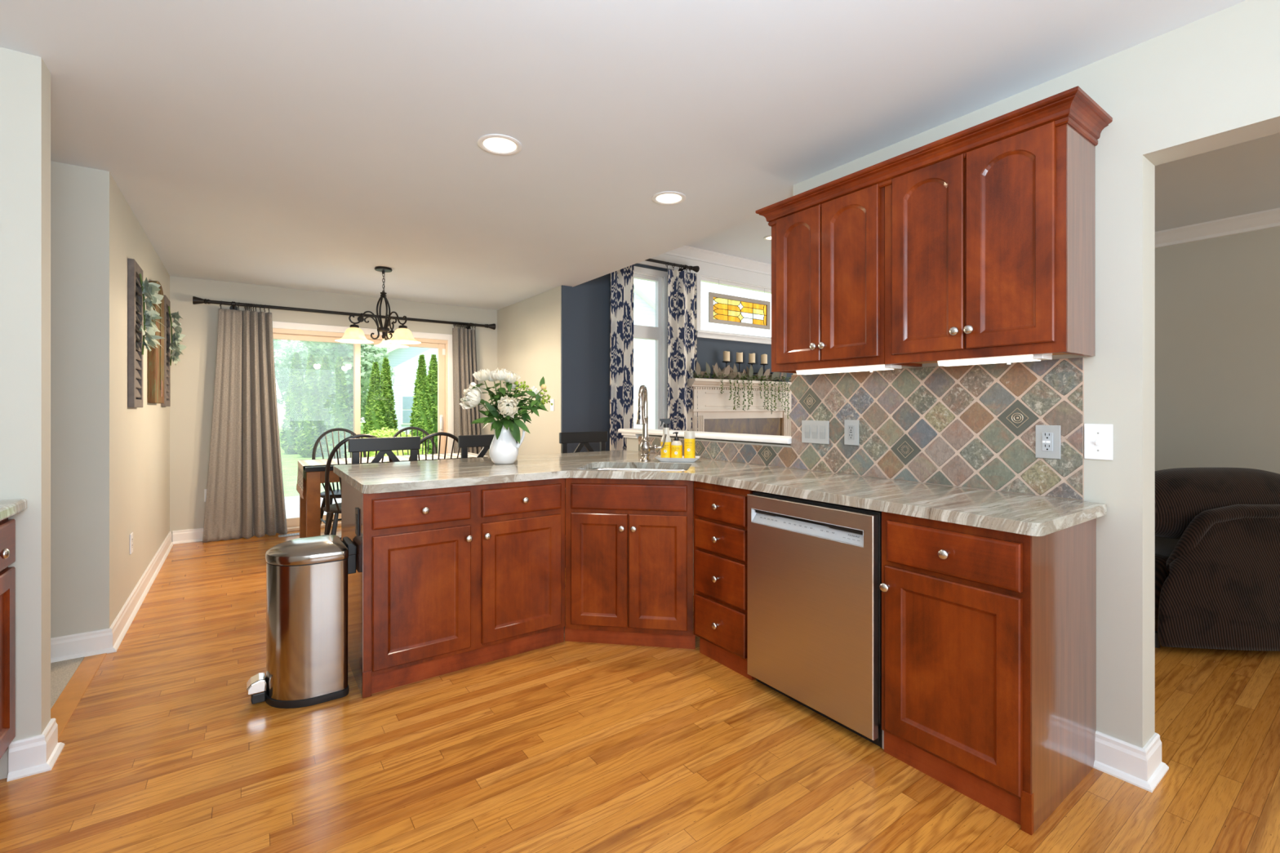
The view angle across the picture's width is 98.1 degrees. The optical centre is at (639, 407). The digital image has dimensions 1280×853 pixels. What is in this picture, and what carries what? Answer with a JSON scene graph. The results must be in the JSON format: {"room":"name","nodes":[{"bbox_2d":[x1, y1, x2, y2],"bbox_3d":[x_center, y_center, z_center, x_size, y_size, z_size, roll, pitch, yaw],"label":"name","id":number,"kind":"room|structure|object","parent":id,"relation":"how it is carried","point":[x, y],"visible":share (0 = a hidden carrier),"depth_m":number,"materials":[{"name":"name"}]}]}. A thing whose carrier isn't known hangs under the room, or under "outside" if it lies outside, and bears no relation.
{"room":"kitchen","nodes":[
{"label":"kitchen","id":0,"kind":"room"},
{"bbox_2d":[0,46,50,779],"bbox_3d":[-2.446,0.018,1.700,0.875,2.445,0.112,0,0,-35],"label":"wall pillar","id":1,"kind":"structure","parent":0,"point":[24,78],"depth_m":1.89,"materials":[{"name":"paint"}]},
{"bbox_2d":[7,718,64,782],"bbox_3d":[-2.106,1.181,1.940,0.103,0.118,0.172,0,0,-35],"label":"baseboard","id":2,"kind":"structure","parent":1,"relation":"attached to","point":[34,755],"depth_m":1.89,"materials":[{"name":"white paint"}]},
{"bbox_2d":[50,160,75,638],"bbox_3d":[-3.618,0.018,2.259,1.910,2.445,0.130,0,0,-35],"label":"wall","id":3,"kind":"structure","parent":0,"point":[63,175],"depth_m":2.73,"materials":[{"name":"paint"}]},
{"bbox_2d":[50,653,106,738],"bbox_3d":[-2.448,1.238,2.390,0.080,0.004,1.006,0,0,-35],"label":"trim","id":4,"kind":"structure","parent":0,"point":[68,700],"depth_m":2.42,"materials":[{"name":"brown wood"}]},
{"bbox_2d":[75,165,169,633],"bbox_3d":[-3.541,0.018,3.907,0.120,2.445,2.730,0,0,-35],"label":"wall","id":5,"kind":"structure","parent":0,"point":[122,451],"depth_m":2.83,"materials":[{"name":"paint"}]},
{"bbox_2d":[50,531,173,662],"bbox_3d":[-4.259,1.181,3.380,1.960,0.118,2.760,0,0,-35],"label":"baseboard","id":6,"kind":"structure","parent":5,"relation":"attached to","point":[107,641],"depth_m":2.85,"materials":[{"name":"white paint"}]},
{"bbox_2d":[128,258,142,407],"bbox_3d":[-3.095,-0.442,3.408,0.029,0.877,0.340,0,0,-35],"label":"shutter","id":7,"kind":"object","parent":5,"relation":"attached to","point":[135,291],"visible":0.98,"depth_m":3.30,"materials":[{"name":"brown wood"}]},
{"bbox_2d":[138,273,164,355],"bbox_3d":[-3.033,-0.580,3.458,0.133,0.501,0.307,0,0,-35],"label":"leaf spray","id":8,"kind":"object","parent":7,"relation":"attached to","point":[150,290],"visible":1,"depth_m":3.43,"materials":[{"name":"green plant"}]},
{"bbox_2d":[147,280,164,403],"bbox_3d":[-3.588,-0.485,4.125,0.054,0.900,0.500,0,0,-35],"label":"board","id":9,"kind":"object","parent":5,"relation":"attached to","point":[155,356],"visible":0.62,"depth_m":4.03,"materials":[{"name":"brown wood"}]},
{"bbox_2d":[160,294,170,406],"bbox_3d":[-3.991,-0.469,4.672,0.029,0.912,0.340,0,0,-35],"label":"shutter","id":10,"kind":"object","parent":5,"relation":"attached to","point":[166,302],"visible":0.83,"depth_m":4.70,"materials":[{"name":"brown wood"}]},
{"bbox_2d":[168,306,186,365],"bbox_3d":[-3.942,-0.610,4.728,0.117,0.501,0.308,0,0,-35],"label":"leaf spray","id":11,"kind":"object","parent":10,"relation":"attached to","point":[176,337],"visible":1,"depth_m":4.70,"materials":[{"name":"green plant"}]},
{"bbox_2d":[274,339,346,404],"bbox_3d":[-19.894,-1.504,32.991,5.483,6.340,5.384,0,0,-35],"label":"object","id":12,"kind":"object","parent":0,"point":[282,377],"visible":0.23,"depth_m":31.41,"materials":[{"name":"green plant"}]},
{"bbox_2d":[169,275,497,533],"bbox_3d":[-3.056,0.018,5.997,3.330,2.445,0.120,0,0,-35],"label":"wall","id":13,"kind":"structure","parent":0,"point":[192,378],"depth_m":5.22,"materials":[{"name":"paint"}]},
{"bbox_2d":[172,528,204,544],"bbox_3d":[-4.057,1.181,5.196,0.490,0.118,0.030,0,0,-35],"label":"baseboard","id":14,"kind":"structure","parent":13,"relation":"attached to","point":[189,535],"depth_m":5.12,"materials":[{"name":"white paint"}]},
{"bbox_2d":[192,296,495,329],"bbox_3d":[-2.938,-0.971,5.920,2.853,0.098,0.142,0,0,-35],"label":"curtain rod","id":15,"kind":"object","parent":13,"relation":"attached to","point":[196,300],"visible":0.95,"depth_m":5.65,"materials":[{"name":"brown metal"}]},
{"bbox_2d":[202,300,287,542],"bbox_3d":[-3.753,0.120,5.296,0.664,2.247,0.134,0,0,-35],"label":"curtain","id":16,"kind":"object","parent":15,"relation":"hanging from","point":[246,499],"visible":1,"depth_m":5.28,"materials":[{"name":"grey fabric"}]},
{"bbox_2d":[452,321,482,457],"bbox_3d":[-1.996,0.120,6.547,0.413,2.248,0.110,0,0,-35],"label":"curtain","id":17,"kind":"object","parent":15,"relation":"hanging from","point":[464,340],"visible":0.52,"depth_m":6.48,"materials":[{"name":"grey fabric"}]},
{"bbox_2d":[272,320,453,531],"bbox_3d":[-3.046,0.190,5.974,2.030,2.101,0.170,0,0,-35],"label":"door","id":18,"kind":"structure","parent":13,"relation":"in","point":[281,330],"depth_m":6.04,"materials":[{"name":"white paint"}]},
{"bbox_2d":[497,285,561,455],"bbox_3d":[-1.220,-0.295,6.183,0.120,3.070,1.700,0,0,-35],"label":"wall","id":19,"kind":"structure","parent":0,"point":[529,330],"depth_m":5.91,"materials":[{"name":"paint"}]},
{"bbox_2d":[0,0,1279,310],"bbox_3d":[0.248,-1.285,1.984,7.900,0.160,10.750,0,0,-35],"label":"ceiling","id":20,"kind":"structure","parent":0,"point":[317,145],"depth_m":2.28,"materials":[{"name":"paint"}]},
{"bbox_2d":[334,266,421,347],"bbox_3d":[-2.252,-0.881,4.788,0.658,0.648,0.669,0,0,-25],"label":"chandelier","id":21,"kind":"object","parent":20,"relation":"hanging from","point":[398,338],"visible":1,"depth_m":4.73,"materials":[{"name":"brown metal"}]},
{"bbox_2d":[477,133,521,155],"bbox_3d":[-0.640,-1.201,2.537,0.198,0.006,0.198,0,0,-35],"label":"recessed light","id":22,"kind":"object","parent":20,"relation":"in","point":[496,144],"visible":1,"depth_m":2.53,"materials":[{"name":"white paint"}]},
{"bbox_2d":[651,191,686,204],"bbox_3d":[0.166,-1.201,3.182,0.198,0.006,0.198,0,0,-35],"label":"recessed light","id":23,"kind":"object","parent":20,"relation":"in","point":[667,197],"visible":1,"depth_m":3.17,"materials":[{"name":"white paint"}]},
{"bbox_2d":[0,525,1279,852],"bbox_3d":[1.203,1.300,3.274,8.650,0.120,9.450,0,0,-35],"label":"floor","id":24,"kind":"structure","parent":0,"point":[565,747],"depth_m":1.91,"materials":[{"name":"brown wood"}]},
{"bbox_2d":[0,517,15,759],"bbox_3d":[-2.202,0.792,1.506,0.652,0.895,0.484,0,0,-35],"label":"base cabinet","id":25,"kind":"object","parent":24,"relation":"on","point":[7,526],"visible":0.99,"depth_m":1.81,"materials":[{"name":"brown wood"}]},
{"bbox_2d":[0,498,26,520],"bbox_3d":[-2.215,0.325,1.490,0.679,0.038,0.492,0,0,-35],"label":"countertop","id":26,"kind":"structure","parent":25,"relation":"on","point":[8,508],"depth_m":1.78,"materials":[{"name":"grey stone"}]},
{"bbox_2d":[50,657,84,709],"bbox_3d":[-2.805,1.237,2.137,0.795,0.006,1.006,0,0,-35],"label":"floor","id":27,"kind":"structure","parent":24,"relation":"on","point":[61,672],"depth_m":2.57,"materials":[{"name":"beige carpet"}]},
{"bbox_2d":[246,534,356,708],"bbox_3d":[-1.478,0.910,2.431,0.402,0.657,0.330,0,0,-35],"label":"trash can","id":28,"kind":"object","parent":24,"relation":"on","point":[307,577],"visible":1,"depth_m":2.32,"materials":[{"name":"silver metal"}]},
{"bbox_2d":[311,427,366,534],"bbox_3d":[-2.796,0.719,5.251,0.478,1.047,0.566,0,0,-39],"label":"chair","id":29,"kind":"object","parent":24,"relation":"on","point":[337,493],"visible":0.43,"depth_m":5.29,"materials":[{"name":"black paint"}]},
{"bbox_2d":[323,434,392,538],"bbox_3d":[-2.261,0.719,4.426,0.478,1.047,0.566,0,0,-35],"label":"chair","id":30,"kind":"object","parent":24,"relation":"on","point":[335,508],"visible":0.44,"depth_m":4.21,"materials":[{"name":"black paint"}]},
{"bbox_2d":[348,436,420,464],"bbox_3d":[-1.518,0.715,3.421,0.430,1.050,0.436,0,0,-38],"label":"counter stool","id":31,"kind":"object","parent":24,"relation":"on","point":[382,445],"visible":0.2,"depth_m":3.56,"materials":[{"name":"black paint"}]},
{"bbox_2d":[299,453,474,537],"bbox_3d":[-2.336,0.859,5.184,1.415,0.762,0.800,0,0,-35],"label":"dining table","id":32,"kind":"object","parent":24,"relation":"on","point":[313,476],"visible":0.27,"depth_m":4.51,"materials":[{"name":"brown wood"}]},
{"bbox_2d":[296,458,328,498],"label":"table runner","id":33,"kind":"object","parent":32,"relation":"on","point":[301,464],"depth_m":4.77,"materials":[{"name":"fabric"}]},
{"bbox_2d":[417,453,461,460],"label":"table runner","id":34,"kind":"object","parent":32,"relation":"on","point":[454,455],"depth_m":5.38,"materials":[{"name":"fabric"}]},
{"bbox_2d":[392,426,436,455],"bbox_3d":[-2.257,0.719,5.590,0.478,1.047,0.566,0,0,-30],"label":"chair","id":35,"kind":"object","parent":24,"relation":"on","point":[397,433],"visible":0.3,"depth_m":5.82,"materials":[{"name":"black paint"}]},
{"bbox_2d":[408,431,460,461],"bbox_3d":[-1.768,0.719,4.745,0.478,1.047,0.566,0,0,-32],"label":"chair","id":36,"kind":"object","parent":24,"relation":"on","point":[440,433],"visible":0.26,"depth_m":4.53,"materials":[{"name":"black paint"}]},
{"bbox_2d":[341,478,564,698],"bbox_3d":[-0.963,0.803,2.895,0.970,0.874,0.702,0,0,-35],"label":"base cabinet","id":37,"kind":"object","parent":24,"relation":"on","point":[445,580],"visible":0.98,"depth_m":2.59,"materials":[{"name":"brown wood"}]},
{"bbox_2d":[333,449,1106,536],"bbox_3d":[-0.081,0.346,2.535,1.996,0.038,2.980,0,0,-35],"label":"countertop","id":38,"kind":"structure","parent":37,"relation":"on","point":[1017,513],"depth_m":2.47,"materials":[{"name":"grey stone"}]},
{"bbox_2d":[488,422,524,464],"bbox_3d":[-0.795,0.202,3.263,0.185,0.249,0.170,0,0,39],"label":"water pitcher","id":39,"kind":"object","parent":38,"relation":"on","point":[504,450],"visible":0.73,"depth_m":3.21,"materials":[{"name":"white ceramic"}]},
{"bbox_2d":[459,382,499,427],"bbox_3d":[-0.936,0.039,3.256,0.258,0.377,0.203,0,0,0],"label":"peony","id":40,"kind":"object","parent":39,"relation":"in","point":[472,397],"visible":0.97,"depth_m":3.20,"materials":[{"name":"white plant"}]},
{"bbox_2d":[471,368,499,429],"bbox_3d":[-0.860,-0.003,3.252,0.260,0.461,0.212,0,0,-28],"label":"peony","id":41,"kind":"object","parent":39,"relation":"in","point":[482,375],"visible":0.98,"depth_m":3.23,"materials":[{"name":"white plant"}]},
{"bbox_2d":[483,374,502,431],"bbox_3d":[-0.853,0.005,3.284,0.160,0.444,0.223,0,0,15],"label":"peony","id":42,"kind":"object","parent":39,"relation":"in","point":[490,379],"visible":0.23,"depth_m":3.25,"materials":[{"name":"white plant"}]},
{"bbox_2d":[471,388,533,444],"bbox_3d":[-0.809,0.046,3.275,0.363,0.331,0.288,0,0,19],"label":"foliage","id":43,"kind":"object","parent":39,"relation":"in","point":[518,423],"visible":0.65,"depth_m":3.22,"materials":[{"name":"green plant"}]},
{"bbox_2d":[490,368,515,430],"bbox_3d":[-0.802,-0.006,3.264,0.153,0.466,0.190,0,0,-41],"label":"peony","id":44,"kind":"object","parent":39,"relation":"in","point":[498,375],"visible":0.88,"depth_m":3.22,"materials":[{"name":"white plant"}]},
{"bbox_2d":[488,395,519,431],"bbox_3d":[-0.783,0.074,3.213,0.201,0.305,0.194,0,0,0],"label":"peony","id":45,"kind":"object","parent":39,"relation":"in","point":[512,409],"visible":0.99,"depth_m":3.16,"materials":[{"name":"white plant"}]},
{"bbox_2d":[495,368,520,431],"bbox_3d":[-0.787,-0.001,3.250,0.178,0.456,0.203,0,0,0],"label":"peony","id":46,"kind":"object","parent":39,"relation":"in","point":[510,378],"visible":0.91,"depth_m":3.23,"materials":[{"name":"white plant"}]},
{"bbox_2d":[507,381,532,421],"bbox_3d":[-0.708,0.033,3.273,0.146,0.387,0.161,0,0,27],"label":"sprig","id":47,"kind":"object","parent":39,"relation":"in","point":[523,386],"visible":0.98,"depth_m":3.27,"materials":[{"name":"green plant"}]},
{"bbox_2d":[511,376,546,422],"bbox_3d":[-0.659,0.019,3.255,0.229,0.415,0.059,0,0,0],"label":"bud","id":48,"kind":"object","parent":39,"relation":"in","point":[543,386],"visible":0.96,"depth_m":3.25,"materials":[{"name":"green plant"}]},
{"bbox_2d":[512,389,552,422],"bbox_3d":[-0.639,0.058,3.256,0.252,0.338,0.132,0,0,-20],"label":"sprig","id":49,"kind":"object","parent":39,"relation":"in","point":[544,401],"visible":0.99,"depth_m":3.25,"materials":[{"name":"green plant"}]},
{"bbox_2d":[591,467,686,471],"bbox_3d":[-0.021,0.466,3.121,0.636,0.200,0.448,0,0,10],"label":"sink","id":50,"kind":"object","parent":38,"relation":"in","point":[599,468],"visible":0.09,"depth_m":3.33,"materials":[{"name":"metal"}]},
{"bbox_2d":[635,384,666,461],"bbox_3d":[0.068,0.093,3.345,0.169,0.466,0.240,0,0,10],"label":"kitchen faucet","id":51,"kind":"object","parent":38,"relation":"on","point":[646,447],"visible":1,"depth_m":3.41,"materials":[{"name":"silver metal"}]},
{"bbox_2d":[653,455,700,462],"bbox_3d":[0.234,0.313,3.416,0.276,0.026,0.160,0,0,10],"label":"soap tray","id":52,"kind":"object","parent":38,"relation":"on","point":[657,457],"visible":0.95,"depth_m":3.35,"materials":[{"name":"white ceramic"}]},
{"bbox_2d":[659,418,671,457],"bbox_3d":[0.160,0.193,3.450,0.071,0.254,0.067,0,0,-35],"label":"spray bottle","id":53,"kind":"object","parent":52,"relation":"on","point":[665,452],"visible":0.95,"depth_m":3.43,"materials":[{"name":"plastic"}]},
{"bbox_2d":[671,431,682,457],"bbox_3d":[0.226,0.234,3.420,0.069,0.172,0.069,0,0,-35],"label":"pump bottle","id":54,"kind":"object","parent":52,"relation":"on","point":[676,445],"visible":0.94,"depth_m":3.39,"materials":[{"name":"plastic"}]},
{"bbox_2d":[684,431,695,457],"bbox_3d":[0.305,0.231,3.418,0.068,0.178,0.068,0,0,-35],"label":"dish soap bottle","id":55,"kind":"object","parent":52,"relation":"on","point":[689,436],"visible":0.89,"depth_m":3.39,"materials":[{"name":"plastic"}]},
{"bbox_2d":[457,434,517,458],"bbox_3d":[-0.969,0.715,3.809,0.430,1.050,0.436,0,0,-35],"label":"counter stool","id":56,"kind":"object","parent":24,"relation":"on","point":[464,442],"visible":0.15,"depth_m":3.90,"materials":[{"name":"black paint"}]},
{"bbox_2d":[559,431,607,568],"bbox_3d":[-0.335,0.715,4.259,0.430,1.050,0.436,0,0,-35],"label":"counter stool","id":57,"kind":"object","parent":24,"relation":"on","point":[583,438],"visible":0.23,"depth_m":4.39,"materials":[{"name":"black paint"}]},
{"bbox_2d":[564,478,695,648],"bbox_3d":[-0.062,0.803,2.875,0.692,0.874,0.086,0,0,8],"label":"base cabinet","id":58,"kind":"object","parent":24,"relation":"on","point":[629,542],"visible":0.99,"depth_m":2.87,"materials":[{"name":"brown wood"}]},
{"bbox_2d":[693,480,755,679],"bbox_3d":[0.579,0.803,2.812,0.582,0.874,0.385,0,0,-35],"label":"base cabinet","id":59,"kind":"object","parent":24,"relation":"on","point":[720,512],"visible":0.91,"depth_m":2.64,"materials":[{"name":"brown wood"}]},
{"bbox_2d":[687,377,791,435],"bbox_3d":[1.292,0.453,6.793,1.787,1.573,0.179,0,0,-35],"label":"fireplace mantel","id":60,"kind":"object","parent":24,"relation":"on","point":[716,413],"visible":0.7,"depth_m":6.72,"materials":[{"name":"beige paint"}]},
{"bbox_2d":[687,377,791,389],"bbox_3d":[1.292,-0.288,6.793,1.787,0.090,0.179,0,0,-35],"label":"mantel shelf","id":61,"kind":"object","parent":60,"relation":"attached to","point":[696,383],"depth_m":6.54,"materials":[{"name":"beige paint"}]},
{"bbox_2d":[689,361,791,418],"bbox_3d":[1.297,-0.193,6.795,1.783,0.683,0.270,0,0,-35],"label":"garland","id":62,"kind":"object","parent":60,"relation":"on","point":[725,374],"visible":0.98,"depth_m":6.70,"materials":[{"name":"green plant"}]},
{"bbox_2d":[747,491,884,749],"bbox_3d":[0.893,0.808,2.399,0.569,0.861,0.628,0,0,-35],"label":"dishwasher","id":63,"kind":"object","parent":24,"relation":"on","point":[815,567],"visible":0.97,"depth_m":2.19,"materials":[{"name":"silver metal"}]},
{"bbox_2d":[879,511,1096,835],"bbox_3d":[1.205,0.803,1.945,0.600,0.874,0.469,0,0,-35],"label":"base cabinet","id":64,"kind":"object","parent":24,"relation":"on","point":[988,636],"visible":0.97,"depth_m":1.75,"materials":[{"name":"brown wood"}]},
{"bbox_2d":[1155,467,1279,651],"bbox_3d":[3.092,0.780,3.202,1.130,0.920,1.013,0,0,0],"label":"sofa","id":65,"kind":"object","parent":24,"relation":"on","point":[1217,530],"visible":0.73,"depth_m":2.75,"materials":[{"name":"brown fabric"}]},
{"bbox_2d":[1155,467,1279,538],"bbox_3d":[3.090,0.514,2.989,1.050,0.388,0.310,0,0,0],"label":"cushion","id":66,"kind":"object","parent":65,"relation":"on","point":[1181,494],"depth_m":2.87,"materials":[{"name":"brown fabric"}]},
{"bbox_2d":[633,278,655,429],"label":"window","id":67,"kind":"structure","parent":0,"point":[644,303],"depth_m":18.45,"materials":[{"name":"white"}]},
{"bbox_2d":[561,263,792,453],"bbox_3d":[1.103,-0.295,6.852,4.675,3.070,0.135,0,0,-35],"label":"wall","id":68,"kind":"structure","parent":0,"point":[591,300],"depth_m":5.67,"materials":[{"name":"blue paint"}]},
{"bbox_2d":[633,266,667,429],"bbox_3d":[0.006,-0.387,6.053,0.722,2.266,0.169,0,0,-35],"label":"window","id":69,"kind":"structure","parent":68,"relation":"in","point":[659,333],"depth_m":6.19,"materials":[{"name":"white paint"}]},
{"bbox_2d":[645,258,699,272],"bbox_3d":[0.036,-1.576,5.938,1.491,0.098,0.122,0,0,-35],"label":"curtain rod","id":70,"kind":"object","parent":68,"relation":"attached to","point":[695,268],"visible":0.52,"depth_m":6.17,"materials":[{"name":"brown metal"}]},
{"bbox_2d":[609,264,634,450],"bbox_3d":[-0.198,-0.184,5.743,0.294,2.844,0.091,0,0,-35],"label":"curtain","id":71,"kind":"object","parent":70,"relation":"hanging from","point":[621,348],"visible":0.66,"depth_m":5.75,"materials":[{"name":"fabric"}]},
{"bbox_2d":[666,262,697,431],"bbox_3d":[0.464,-0.184,6.215,0.455,2.844,0.095,0,0,-38],"label":"curtain","id":72,"kind":"object","parent":70,"relation":"hanging from","point":[682,285],"visible":0.63,"depth_m":6.20,"materials":[{"name":"fabric"}]},
{"bbox_2d":[636,253,771,287],"bbox_3d":[1.144,-1.638,6.808,4.420,0.156,0.015,0,0,-35],"label":"trim","id":73,"kind":"structure","parent":68,"relation":"attached to","point":[705,268],"depth_m":6.63,"materials":[{"name":"white paint"}]},
{"bbox_2d":[662,245,771,275],"bbox_3d":[1.168,-1.772,6.773,4.420,0.115,0.100,0,0,-35],"label":"trim","id":74,"kind":"structure","parent":68,"relation":"attached to","point":[685,251],"depth_m":6.63,"materials":[{"name":"white paint"}]},
{"bbox_2d":[696,273,771,344],"bbox_3d":[1.484,-1.192,7.100,2.119,0.737,0.169,0,0,-35],"label":"window","id":75,"kind":"structure","parent":68,"relation":"in","point":[700,277],"depth_m":6.73,"materials":[{"name":"white paint"}]},
{"bbox_2d":[708,280,770,329],"bbox_3d":[1.254,-1.286,6.915,1.064,0.532,0.023,0,0,-35],"label":"stained glass panel","id":76,"kind":"object","parent":75,"relation":"attached to","point":[713,308],"visible":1,"depth_m":6.87,"materials":[{"name":"yellow glass"}]},
{"bbox_2d":[684,216,771,264],"bbox_3d":[1.959,-1.895,5.666,4.650,0.130,3.260,0,0,-35],"label":"ceiling","id":77,"kind":"structure","parent":0,"point":[746,241],"depth_m":6.12,"materials":[{"name":"paint"}]},
{"bbox_2d":[626,0,1279,748],"bbox_3d":[1.785,0.018,1.774,0.145,2.445,6.330,0,0,-35],"label":"wall","id":78,"kind":"structure","parent":0,"point":[1211,82],"depth_m":1.86,"materials":[{"name":"paint"}]},
{"bbox_2d":[617,428,791,444],"bbox_3d":[0.390,0.178,3.722,0.197,0.032,1.678,0,0,-35],"label":"trim","id":79,"kind":"structure","parent":78,"relation":"on","point":[710,435],"depth_m":3.40,"materials":[{"name":"white paint"}]},
{"bbox_2d":[771,183,917,374],"bbox_3d":[0.920,-0.544,2.585,0.313,0.776,0.614,0,0,-35],"label":"upper cabinet","id":80,"kind":"object","parent":78,"relation":"attached to","point":[828,260],"depth_m":2.47,"materials":[{"name":"brown wood"}]},
{"bbox_2d":[638,357,1084,500],"bbox_3d":[0.774,0.074,3.062,0.014,0.504,2.718,0,0,-35],"label":"backsplash","id":81,"kind":"structure","parent":78,"relation":"attached to","point":[967,426],"depth_m":2.34,"materials":[{"name":"tile"}]},
{"bbox_2d":[801,420,829,444],"bbox_3d":[0.903,0.124,2.866,0.010,0.118,0.166,0,0,-35],"label":"rocker switch","id":82,"kind":"object","parent":81,"relation":"attached to","point":[812,431],"visible":1,"depth_m":2.86,"materials":[{"name":"grey plastic"}]},
{"bbox_2d":[844,419,858,445],"bbox_3d":[1.026,0.119,2.693,0.011,0.122,0.078,0,0,-35],"label":"wall outlet","id":83,"kind":"object","parent":81,"relation":"attached to","point":[851,427],"visible":1,"depth_m":2.69,"materials":[{"name":"grey plastic"}]},
{"bbox_2d":[1035,425,1061,459],"bbox_3d":[1.494,0.124,2.033,0.011,0.122,0.078,0,0,-35],"label":"outlet","id":84,"kind":"object","parent":81,"relation":"attached to","point":[1048,437],"visible":1,"depth_m":2.03,"materials":[{"name":"grey plastic"}]},
{"bbox_2d":[1041,432,1053,451],"bbox_3d":[1.492,0.124,2.032,0.004,0.068,0.034,0,0,-35],"label":"receptacle","id":85,"kind":"object","parent":84,"relation":"attached to","point":[1046,437],"depth_m":2.03,"materials":[{"name":"white plastic"}]},
{"bbox_2d":[884,120,1095,366],"bbox_3d":[1.272,-0.544,2.089,0.313,0.776,0.621,0,0,-35],"label":"upper cabinet","id":86,"kind":"object","parent":78,"relation":"attached to","point":[990,252],"depth_m":1.94,"materials":[{"name":"brown wood"}]},
{"bbox_2d":[755,85,1112,226],"bbox_3d":[1.093,-0.949,2.335,0.326,0.078,1.322,0,0,-35],"label":"crown molding","id":87,"kind":"structure","parent":86,"relation":"attached to","point":[1073,106],"depth_m":1.99,"materials":[{"name":"brown wood"}]},
{"bbox_2d":[1084,423,1113,460],"bbox_3d":[1.582,0.117,1.918,0.019,0.123,0.079,0,0,-35],"label":"toggle switch","id":88,"kind":"object","parent":78,"relation":"attached to","point":[1098,438],"visible":1,"depth_m":1.92,"materials":[{"name":"white plastic"}]},
{"bbox_2d":[1093,730,1168,792],"bbox_3d":[1.689,1.181,1.910,0.205,0.118,0.152,0,0,-35],"label":"baseboard","id":89,"kind":"object","parent":78,"relation":"attached to","point":[1144,768],"visible":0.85,"depth_m":1.86,"materials":[{"name":"white paint"}]},
{"bbox_2d":[1155,226,1279,474],"bbox_3d":[4.478,0.018,2.709,0.160,2.445,4.480,0,0,-35],"label":"wall","id":90,"kind":"structure","parent":0,"point":[1217,300],"depth_m":3.59,"materials":[{"name":"paint"}]},
{"bbox_2d":[1155,207,1279,248],"bbox_3d":[4.378,-1.156,2.650,0.072,0.098,4.460,0,0,-35],"label":"trim","id":91,"kind":"structure","parent":90,"relation":"attached to","point":[1268,219],"depth_m":3.57,"materials":[{"name":"white paint"}]},
{"label":"outside","id":92,"kind":"structure","parent":0,"visible":0},
{"bbox_2d":[278,422,437,497],"bbox_3d":[-14.030,1.760,37.086,100.000,0.200,63.260,0,0,-35],"label":"lawn","id":93,"kind":"structure","parent":92,"point":[289,462],"depth_m":14.72,"materials":[{"name":"green plant"}]},
{"bbox_2d":[279,352,305,454],"bbox_3d":[-12.499,-0.185,20.177,1.162,3.714,1.140,0,0,44],"label":"arborvitae","id":94,"kind":"object","parent":93,"relation":"on","point":[293,405],"visible":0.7,"depth_m":19.93,"materials":[{"name":"green plant"}]},
{"bbox_2d":[292,354,325,457],"bbox_3d":[-11.128,-0.084,18.779,1.034,3.527,1.014,0,0,-6],"label":"arborvitae","id":95,"kind":"object","parent":93,"relation":"on","point":[311,427],"visible":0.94,"depth_m":18.61,"materials":[{"name":"green plant"}]},
{"bbox_2d":[284,496,341,518],"bbox_3d":[-3.470,1.520,7.922,8.500,0.280,3.460,0,0,-35],"label":"patio","id":96,"kind":"structure","parent":93,"relation":"on","point":[291,503],"depth_m":7.84,"materials":[{"name":"concrete"}]},
{"bbox_2d":[317,355,333,453],"bbox_3d":[-11.416,-0.138,20.207,1.027,3.619,1.045,0,0,-13],"label":"arborvitae","id":97,"kind":"object","parent":93,"relation":"on","point":[325,378],"visible":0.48,"depth_m":20.05,"materials":[{"name":"green plant"}]},
{"bbox_2d":[323,355,353,457],"bbox_3d":[-10.094,-0.040,18.587,1.073,3.403,1.054,0,0,-16],"label":"arborvitae","id":98,"kind":"object","parent":93,"relation":"on","point":[338,415],"visible":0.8,"depth_m":18.41,"materials":[{"name":"green plant"}]},
{"bbox_2d":[302,341,396,431],"bbox_3d":[-12.508,-1.321,23.847,4.160,5.975,4.124,0,0,-35],"label":"leafy tree","id":99,"kind":"object","parent":93,"relation":"on","point":[370,353],"visible":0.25,"depth_m":23.29,"materials":[{"name":"green plant"}]},
{"bbox_2d":[361,361,387,438],"bbox_3d":[-9.031,0.037,19.018,0.987,3.262,1.056,0,0,-35],"label":"arborvitae","id":100,"kind":"object","parent":93,"relation":"on","point":[375,418],"visible":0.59,"depth_m":18.84,"materials":[{"name":"green plant"}]},
{"bbox_2d":[342,426,430,457],"bbox_3d":[-5.916,1.073,12.999,2.129,1.271,2.019,0,0,-35],"label":"round shrub","id":101,"kind":"object","parent":93,"relation":"on","point":[384,433],"visible":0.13,"depth_m":12.70,"materials":[{"name":"green plant"}]},
{"bbox_2d":[379,357,398,433],"bbox_3d":[-9.271,-0.083,20.182,0.995,3.516,1.023,0,0,-40],"label":"arborvitae","id":102,"kind":"object","parent":93,"relation":"on","point":[387,385],"visible":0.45,"depth_m":20.09,"materials":[{"name":"green plant"}]},
{"bbox_2d":[383,346,437,434],"bbox_3d":[-9.692,-1.900,32.805,9.900,7.120,9.650,0,0,-21],"label":"neighbor house","id":103,"kind":"structure","parent":93,"relation":"on","point":[404,362],"depth_m":27.25,"materials":[{"name":"white"}]},
{"bbox_2d":[408,354,435,453],"bbox_3d":[-7.476,-0.089,19.026,1.004,3.520,1.030,0,0,-26],"label":"arborvitae","id":104,"kind":"object","parent":93,"relation":"on","point":[422,411],"visible":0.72,"depth_m":18.83,"materials":[{"name":"green plant"}]},
{"bbox_2d":[427,354,437,453],"bbox_3d":[-7.573,-0.147,20.312,1.181,3.647,1.211,0,0,24],"label":"arborvitae","id":105,"kind":"object","parent":93,"relation":"on","point":[433,368],"visible":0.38,"depth_m":20.09,"materials":[{"name":"green plant"}]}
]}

